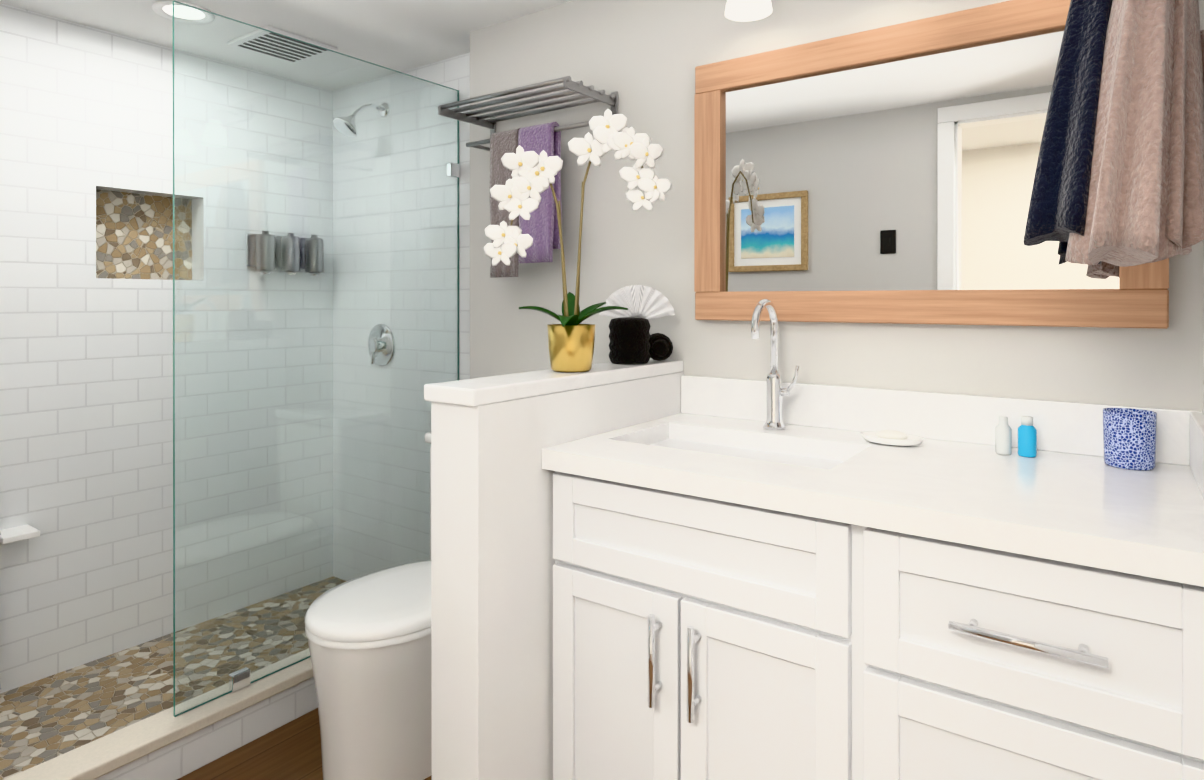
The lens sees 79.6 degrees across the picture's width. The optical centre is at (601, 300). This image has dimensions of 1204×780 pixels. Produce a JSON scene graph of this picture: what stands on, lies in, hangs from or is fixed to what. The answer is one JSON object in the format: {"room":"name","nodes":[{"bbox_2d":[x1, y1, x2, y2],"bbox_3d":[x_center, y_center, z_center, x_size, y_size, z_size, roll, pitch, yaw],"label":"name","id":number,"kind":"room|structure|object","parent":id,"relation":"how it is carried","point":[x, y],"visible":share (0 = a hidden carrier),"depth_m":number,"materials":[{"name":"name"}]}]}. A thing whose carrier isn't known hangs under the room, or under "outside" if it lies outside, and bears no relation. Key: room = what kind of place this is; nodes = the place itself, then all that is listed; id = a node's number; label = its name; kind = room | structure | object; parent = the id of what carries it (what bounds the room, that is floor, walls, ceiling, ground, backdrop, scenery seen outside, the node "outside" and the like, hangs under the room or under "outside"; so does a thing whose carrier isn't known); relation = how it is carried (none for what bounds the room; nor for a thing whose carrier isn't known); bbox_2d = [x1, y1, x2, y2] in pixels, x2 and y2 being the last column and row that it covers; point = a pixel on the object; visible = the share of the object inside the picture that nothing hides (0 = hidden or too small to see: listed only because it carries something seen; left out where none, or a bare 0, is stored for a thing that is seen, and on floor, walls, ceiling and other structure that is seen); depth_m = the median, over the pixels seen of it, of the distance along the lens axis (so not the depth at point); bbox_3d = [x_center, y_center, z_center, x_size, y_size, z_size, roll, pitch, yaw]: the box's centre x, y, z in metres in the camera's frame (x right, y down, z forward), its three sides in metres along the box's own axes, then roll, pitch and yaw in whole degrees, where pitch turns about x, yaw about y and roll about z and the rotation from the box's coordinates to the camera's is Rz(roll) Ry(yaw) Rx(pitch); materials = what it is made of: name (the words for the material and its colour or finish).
{"room":"bathroom","nodes":[
{"label":"bathroom","id":0,"kind":"room"},
{"bbox_2d":[0,524,39,688],"bbox_3d":[-1.817,0.731,2.075,0.136,0.822,0.310,0,0,36],"label":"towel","id":1,"kind":"object","parent":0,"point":[16,534],"visible":1,"depth_m":2.16,"materials":[{"name":"white ceramic"}]},
{"bbox_2d":[0,3,332,692],"bbox_3d":[-1.783,0.149,2.320,0.100,2.100,2.010,0,0,36],"label":"wall tiles","id":2,"kind":"structure","parent":0,"point":[86,303],"depth_m":2.50,"materials":[{"name":"white tile"}]},
{"bbox_2d":[245,231,323,275],"bbox_3d":[-1.253,-0.188,2.899,0.084,0.171,0.320,0,0,36],"label":"soap dispensers","id":3,"kind":"object","parent":2,"relation":"attached to","point":[283,264],"depth_m":2.87,"materials":[{"name":"silver metal"}]},
{"bbox_2d":[0,0,573,90],"bbox_3d":[-0.573,-0.949,1.452,3.075,0.100,2.210,0,0,36],"label":"ceiling","id":4,"kind":"structure","parent":0,"point":[400,35],"depth_m":2.36,"materials":[{"name":"white paint"}]},
{"bbox_2d":[152,1,214,23],"bbox_3d":[-1.302,-0.898,2.250,0.170,0.006,0.170,0,0,36],"label":"recessed light","id":5,"kind":"object","parent":4,"relation":"in","point":[162,8],"visible":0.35,"depth_m":2.25,"materials":[{"name":"white paint"}]},
{"bbox_2d":[227,25,337,63],"bbox_3d":[-1.120,-0.894,2.538,0.260,0.013,0.260,0,0,36],"label":"ceiling vent","id":6,"kind":"object","parent":4,"relation":"in","point":[283,41],"visible":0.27,"depth_m":2.51,"materials":[{"name":"white metal"}]},
{"bbox_2d":[177,708,431,779],"bbox_3d":[-0.573,1.251,1.456,3.075,0.100,2.210,0,0,36],"label":"floor","id":7,"kind":"structure","parent":0,"point":[291,750],"depth_m":1.89,"materials":[{"name":"brown wood"}]},
{"bbox_2d":[4,648,317,779],"bbox_3d":[-1.109,1.135,1.840,0.119,0.130,2.010,0,0,36],"label":"shower curb","id":8,"kind":"structure","parent":7,"relation":"on","point":[166,744],"depth_m":1.85,"materials":[{"name":"tile"}]},
{"bbox_2d":[172,0,459,716],"bbox_3d":[-0.814,0.149,2.256,0.024,1.839,0.983,0,0,36],"label":"glass panel","id":9,"kind":"object","parent":8,"relation":"on","point":[239,679],"visible":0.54,"depth_m":2.13,"materials":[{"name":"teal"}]},
{"bbox_2d":[0,576,346,779],"bbox_3d":[-1.447,1.193,2.082,0.725,0.012,2.010,0,0,36],"label":"pebble shower floor","id":10,"kind":"structure","parent":7,"relation":"on","point":[50,717],"depth_m":2.24,"materials":[{"name":"stone"}]},
{"bbox_2d":[305,432,431,779],"bbox_3d":[-0.475,0.800,2.001,0.416,0.799,0.705,0,0,36],"label":"toilet","id":11,"kind":"object","parent":7,"relation":"on","point":[369,638],"visible":0.42,"depth_m":1.74,"materials":[{"name":"white ceramic"}]},
{"bbox_2d":[542,375,1203,779],"bbox_3d":[0.484,0.701,1.389,1.078,1.000,0.606,0,0,36],"label":"bathroom vanity","id":12,"kind":"object","parent":7,"relation":"on","point":[818,587],"visible":1,"depth_m":1.18,"materials":[{"name":"white paint"}]},
{"bbox_2d":[542,375,1203,586],"bbox_3d":[0.488,0.271,1.395,1.078,0.140,0.591,0,0,36],"label":"countertop","id":13,"kind":"structure","parent":12,"relation":"on","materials":[{"name":"white stone"}]},
{"bbox_2d":[751,299,799,429],"bbox_3d":[0.395,0.148,1.657,0.090,0.304,0.146,0,0,36],"label":"faucet","id":14,"kind":"object","parent":13,"relation":"on","point":[776,391],"visible":1,"depth_m":1.69,"materials":[{"name":"silver metal"}]},
{"bbox_2d":[860,430,924,445],"bbox_3d":[0.611,0.287,1.524,0.130,0.027,0.088,0,0,36],"label":"soap dish","id":15,"kind":"object","parent":13,"relation":"on","point":[891,437],"visible":1,"depth_m":1.50,"materials":[{"name":"white ceramic"}]},
{"bbox_2d":[995,416,1011,454],"bbox_3d":[0.789,0.264,1.421,0.028,0.073,0.028,0,0,36],"label":"bottle","id":16,"kind":"object","parent":13,"relation":"on","point":[1003,437],"visible":1,"depth_m":1.41,"materials":[{"name":"grey plastic"}]},
{"bbox_2d":[1018,416,1036,456],"bbox_3d":[0.825,0.262,1.401,0.032,0.076,0.032,0,0,36],"label":"bottle","id":17,"kind":"object","parent":13,"relation":"on","point":[1027,438],"visible":1,"depth_m":1.39,"materials":[{"name":"blue plastic"}]},
{"bbox_2d":[1103,408,1156,470],"bbox_3d":[0.961,0.251,1.316,0.080,0.100,0.080,0,0,36],"label":"cup","id":18,"kind":"object","parent":13,"relation":"on","point":[1129,438],"visible":0.98,"depth_m":1.29,"materials":[{"name":"blue ceramic"}]},
{"bbox_2d":[333,52,469,580],"bbox_3d":[-0.771,0.148,2.893,1.077,2.100,0.100,0,0,36],"label":"wall tile","id":19,"kind":"structure","parent":0,"point":[453,72],"depth_m":2.87,"materials":[{"name":"white tile"}]},
{"bbox_2d":[333,102,389,136],"bbox_3d":[-0.938,-0.714,2.811,0.100,0.166,0.224,0,0,36],"label":"shower head","id":20,"kind":"object","parent":19,"relation":"attached to","point":[345,130],"depth_m":2.77},
{"bbox_2d":[368,324,394,365],"bbox_3d":[-0.904,0.178,2.895,0.170,0.170,0.052,0,0,36],"label":"shower valve","id":21,"kind":"object","parent":19,"relation":"attached to","point":[387,341],"depth_m":2.89,"materials":[{"name":"silver metal"}]},
{"bbox_2d":[424,358,683,779],"bbox_3d":[-0.062,0.680,1.673,0.137,1.040,0.782,0,0,36],"label":"wall","id":22,"kind":"structure","parent":0,"point":[492,559],"depth_m":1.39,"materials":[{"name":"white paint"}]},
{"bbox_2d":[484,109,671,371],"bbox_3d":[-0.057,-0.138,1.643,0.343,0.596,0.266,0,0,36],"label":"orchid pot","id":23,"kind":"object","parent":22,"relation":"on","point":[571,338],"visible":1,"depth_m":1.63,"materials":[{"name":"gold metal"}]},
{"bbox_2d":[599,285,674,363],"bbox_3d":[0.105,0.059,1.890,0.163,0.199,0.206,0,0,36],"label":"towel stack","id":24,"kind":"object","parent":22,"relation":"on","point":[632,340],"visible":0.96,"depth_m":1.86,"materials":[{"name":"black fabric"}]},
{"bbox_2d":[470,0,1203,411],"bbox_3d":[0.429,0.150,1.929,1.998,2.100,0.271,0,0,36],"label":"wall","id":25,"kind":"structure","parent":0,"point":[886,174],"depth_m":1.70,"materials":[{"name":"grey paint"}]},
{"bbox_2d":[438,76,617,277],"bbox_3d":[-0.226,-0.336,2.123,0.504,0.530,0.233,0,0,36],"label":"shelf rack","id":26,"kind":"object","parent":25,"relation":"attached to","point":[540,227],"visible":0.75,"depth_m":2.10,"materials":[{"name":"silver metal"}]},
{"bbox_2d":[725,0,772,21],"bbox_3d":[0.609,-0.773,1.561,0.810,0.182,0.174,0,0,36],"label":"sconce","id":27,"kind":"object","parent":25,"relation":"attached to","point":[744,10],"visible":1,"depth_m":1.74,"materials":[{"name":"white glass"}]},
{"bbox_2d":[1203,240,1203,412],"bbox_3d":[0.567,0.153,0.491,0.100,2.100,1.970,0,0,36],"label":"wall","id":28,"kind":"structure","parent":0,"point":[1203,326],"depth_m":1.32,"materials":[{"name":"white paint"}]}
]}

